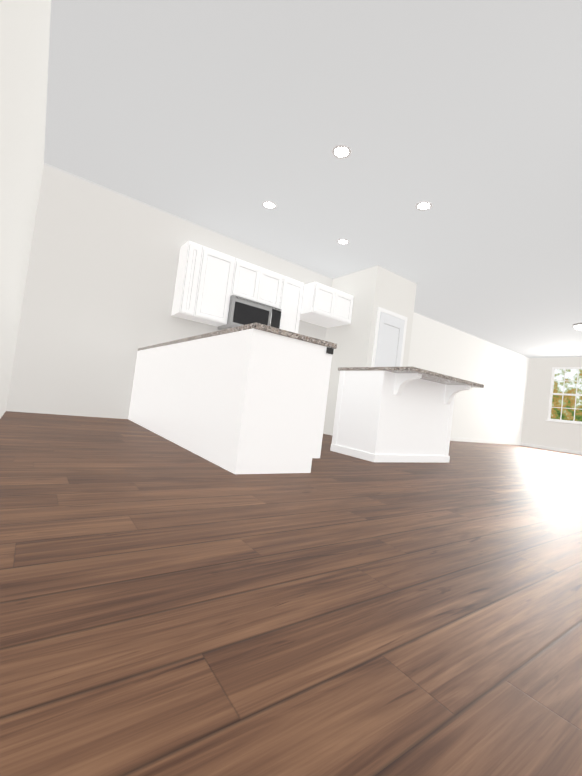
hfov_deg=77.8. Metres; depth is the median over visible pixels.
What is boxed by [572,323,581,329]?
light
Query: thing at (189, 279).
upper cabinet
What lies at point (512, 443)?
baseboard
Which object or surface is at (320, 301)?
upper cabinet
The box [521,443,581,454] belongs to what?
baseboard
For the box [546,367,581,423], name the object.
window
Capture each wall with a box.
[0,0,50,418]
[6,165,528,442]
[323,266,416,435]
[521,357,581,450]
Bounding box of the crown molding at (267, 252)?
[44,163,581,357]
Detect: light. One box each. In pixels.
[262,201,276,208]
[332,145,350,158]
[336,239,348,244]
[415,201,431,210]
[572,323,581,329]
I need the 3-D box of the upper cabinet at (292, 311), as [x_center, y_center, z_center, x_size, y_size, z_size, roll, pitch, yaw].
[-0.106,-1.225,5.666,0.427,0.936,0.340,9,-3,-35]
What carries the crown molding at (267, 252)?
attached to the wall at (98, 298)
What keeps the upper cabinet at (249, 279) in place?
attached to the wall at (98, 298)
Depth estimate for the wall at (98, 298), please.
4.44 m
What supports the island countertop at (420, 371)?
on the kitchen island
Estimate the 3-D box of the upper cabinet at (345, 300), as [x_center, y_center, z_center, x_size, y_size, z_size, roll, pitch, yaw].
[0.651,-1.323,6.028,0.470,0.470,0.620,9,-3,-35]
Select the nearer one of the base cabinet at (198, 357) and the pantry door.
the base cabinet at (198, 357)
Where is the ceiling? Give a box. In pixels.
[44,0,581,357]
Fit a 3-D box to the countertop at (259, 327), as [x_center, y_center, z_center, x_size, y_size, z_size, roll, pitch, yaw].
[-0.815,-0.392,3.565,0.667,0.035,3.004,9,-3,-35]
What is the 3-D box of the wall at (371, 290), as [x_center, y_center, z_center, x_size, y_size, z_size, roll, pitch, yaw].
[1.283,-0.515,6.255,1.000,2.750,1.050,9,-3,-35]
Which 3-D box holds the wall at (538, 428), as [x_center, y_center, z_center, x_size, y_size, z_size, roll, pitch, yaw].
[8.504,0.499,9.597,0.140,2.750,4.050,9,-3,-35]
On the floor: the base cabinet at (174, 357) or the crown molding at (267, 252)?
the base cabinet at (174, 357)
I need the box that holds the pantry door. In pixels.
[371,307,406,366]
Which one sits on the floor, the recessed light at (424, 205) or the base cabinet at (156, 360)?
the base cabinet at (156, 360)
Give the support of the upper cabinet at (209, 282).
attached to the wall at (98, 298)
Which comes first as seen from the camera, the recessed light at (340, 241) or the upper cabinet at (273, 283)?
the recessed light at (340, 241)
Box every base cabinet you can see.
[140,343,167,432]
[156,339,187,441]
[172,335,215,455]
[200,327,336,473]
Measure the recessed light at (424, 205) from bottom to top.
0.004 m
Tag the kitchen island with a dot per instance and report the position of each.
(393, 414)
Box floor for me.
[0,411,581,775]
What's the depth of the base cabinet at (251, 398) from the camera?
2.32 m
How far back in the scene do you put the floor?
0.80 m
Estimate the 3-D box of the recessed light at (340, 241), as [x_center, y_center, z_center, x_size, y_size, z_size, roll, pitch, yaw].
[0.716,-2.018,4.976,0.177,0.004,0.177,7,-2,10]
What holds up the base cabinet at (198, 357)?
on the floor
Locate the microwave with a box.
[217,295,281,329]
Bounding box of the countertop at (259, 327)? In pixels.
[138,323,335,350]
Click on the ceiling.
(228, 118)
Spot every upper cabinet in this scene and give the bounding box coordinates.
[171,241,206,319]
[191,247,238,326]
[235,259,266,302]
[263,269,286,308]
[279,277,306,332]
[303,281,338,324]
[319,290,353,327]
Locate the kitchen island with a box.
[330,367,477,462]
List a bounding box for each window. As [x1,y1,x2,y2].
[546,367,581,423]
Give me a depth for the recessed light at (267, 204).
4.26 m
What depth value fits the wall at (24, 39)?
1.96 m
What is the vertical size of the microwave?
0.447 m
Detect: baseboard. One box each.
[450,437,520,444]
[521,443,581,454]
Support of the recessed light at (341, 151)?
in the ceiling

